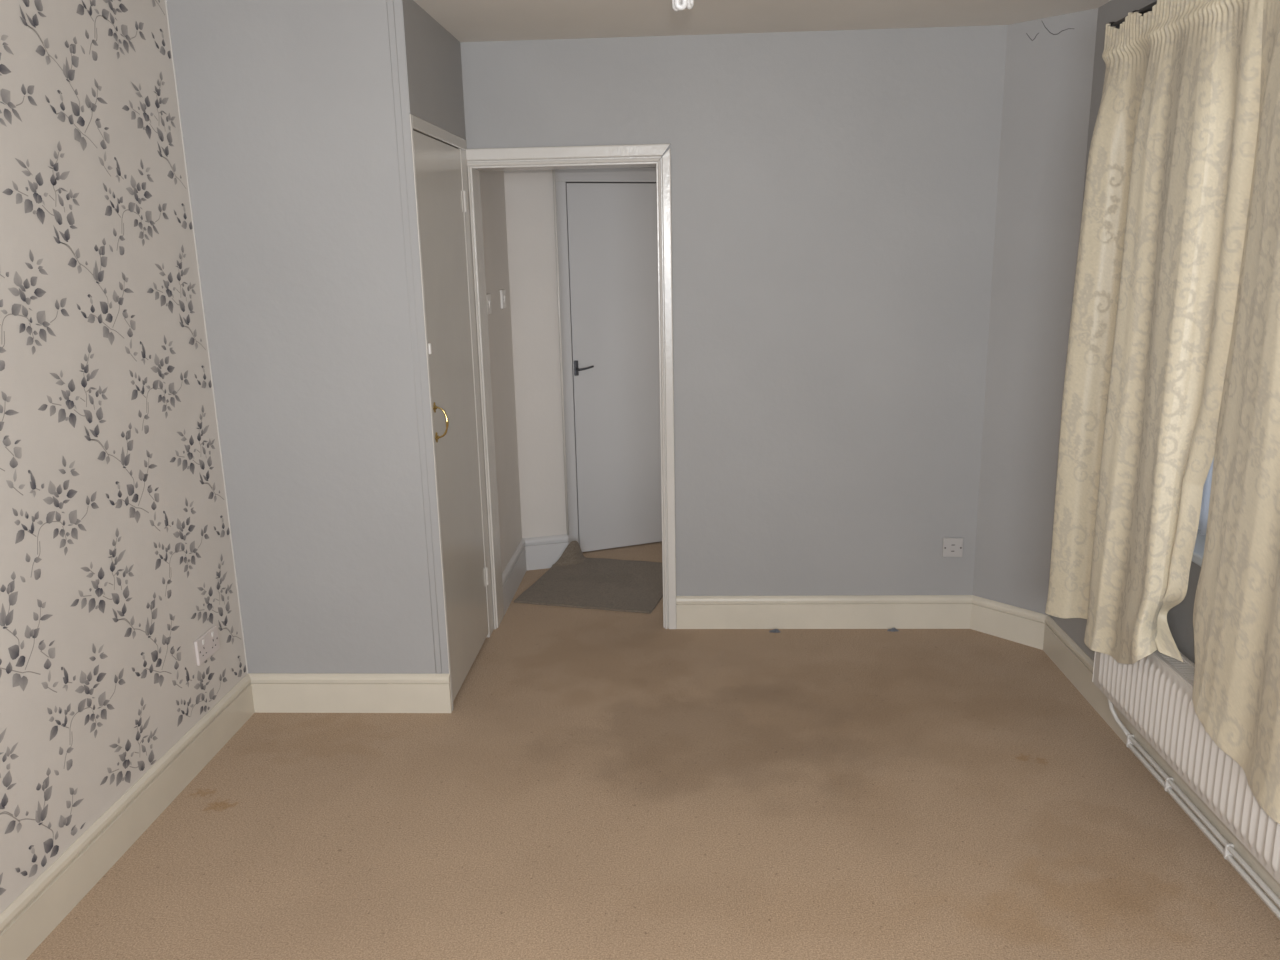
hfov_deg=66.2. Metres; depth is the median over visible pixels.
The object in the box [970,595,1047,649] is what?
baseboard
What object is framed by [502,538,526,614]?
baseboard
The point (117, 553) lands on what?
wall
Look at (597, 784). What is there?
floor
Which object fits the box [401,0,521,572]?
wall
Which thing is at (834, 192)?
wall
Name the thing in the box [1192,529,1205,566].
window
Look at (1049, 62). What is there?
wall
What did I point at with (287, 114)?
wall
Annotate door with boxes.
[413,130,488,700]
[566,183,661,551]
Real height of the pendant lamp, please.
0.324 m
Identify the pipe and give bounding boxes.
[1107,698,1279,918]
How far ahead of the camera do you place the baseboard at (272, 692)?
3.62 m
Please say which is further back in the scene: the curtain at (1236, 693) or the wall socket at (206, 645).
the wall socket at (206, 645)
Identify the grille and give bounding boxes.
[1152,649,1194,688]
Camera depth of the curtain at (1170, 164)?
2.82 m
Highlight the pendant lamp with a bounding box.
[672,0,693,10]
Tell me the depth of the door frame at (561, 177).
5.11 m
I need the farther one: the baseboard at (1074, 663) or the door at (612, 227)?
the door at (612, 227)
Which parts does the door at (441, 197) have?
handle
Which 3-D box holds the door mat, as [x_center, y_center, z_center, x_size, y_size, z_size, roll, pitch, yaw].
[-0.184,0.455,4.963,0.681,0.142,0.720,3,14,15]
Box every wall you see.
[0,0,247,913]
[167,0,448,673]
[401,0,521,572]
[460,25,1007,595]
[504,169,566,537]
[973,8,1097,614]
[1049,0,1200,663]
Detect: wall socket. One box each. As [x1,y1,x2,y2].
[194,625,219,665]
[942,538,962,556]
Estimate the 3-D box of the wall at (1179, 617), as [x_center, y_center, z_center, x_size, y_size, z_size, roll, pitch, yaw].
[1.661,0.083,1.380,0.240,2.452,5.200,0,13,3]
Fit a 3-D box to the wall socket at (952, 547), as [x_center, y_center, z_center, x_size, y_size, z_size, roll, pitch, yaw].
[1.347,0.291,4.230,0.086,0.086,0.014,0,13,3]
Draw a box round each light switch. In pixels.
[486,294,491,313]
[500,289,505,308]
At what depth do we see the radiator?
2.71 m
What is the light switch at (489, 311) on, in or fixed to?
attached to the wall at (492, 187)
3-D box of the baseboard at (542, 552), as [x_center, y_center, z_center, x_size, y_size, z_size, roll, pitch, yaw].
[-0.499,0.385,5.216,0.243,0.174,0.018,-5,14,-15]
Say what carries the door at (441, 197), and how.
in the wall at (492, 187)
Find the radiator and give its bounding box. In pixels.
[1092,649,1279,883]
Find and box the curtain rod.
[1105,1,1156,28]
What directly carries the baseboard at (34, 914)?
attached to the wall at (117, 553)
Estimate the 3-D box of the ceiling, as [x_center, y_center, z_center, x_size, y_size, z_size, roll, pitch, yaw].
[0.124,-1.399,2.181,3.950,0.120,7.500,0,13,3]
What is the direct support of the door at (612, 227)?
in the wall
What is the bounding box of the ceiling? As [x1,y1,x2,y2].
[413,0,1110,41]
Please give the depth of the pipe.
2.77 m
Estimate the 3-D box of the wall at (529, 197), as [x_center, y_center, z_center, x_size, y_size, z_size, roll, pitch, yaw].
[-0.515,-0.772,5.155,0.231,2.452,0.475,0,13,3]
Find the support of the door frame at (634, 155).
attached to the wall at (834, 192)
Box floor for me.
[26,541,1279,959]
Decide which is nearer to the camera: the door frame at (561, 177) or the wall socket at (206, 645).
the wall socket at (206, 645)
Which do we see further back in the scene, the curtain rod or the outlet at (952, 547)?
the outlet at (952, 547)
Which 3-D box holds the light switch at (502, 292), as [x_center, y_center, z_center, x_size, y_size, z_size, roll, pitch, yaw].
[-0.647,-0.860,4.664,0.019,0.086,0.086,0,13,3]
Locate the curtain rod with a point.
(1147, 8)
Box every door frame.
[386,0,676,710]
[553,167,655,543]
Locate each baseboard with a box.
[0,674,254,959]
[248,673,451,712]
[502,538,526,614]
[523,534,567,569]
[676,595,971,628]
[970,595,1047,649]
[1043,615,1279,919]
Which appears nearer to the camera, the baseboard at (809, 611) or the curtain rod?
the curtain rod
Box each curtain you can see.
[1045,0,1263,663]
[1192,0,1279,823]
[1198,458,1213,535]
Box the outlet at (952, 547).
[950,545,955,551]
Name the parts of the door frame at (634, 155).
post, header rail, post, architrave, architrave, architrave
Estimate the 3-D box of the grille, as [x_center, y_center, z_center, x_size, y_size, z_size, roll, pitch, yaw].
[1.546,0.551,2.738,0.080,0.011,1.090,0,13,3]
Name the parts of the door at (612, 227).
handle plate, lever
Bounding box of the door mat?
[514,541,662,613]

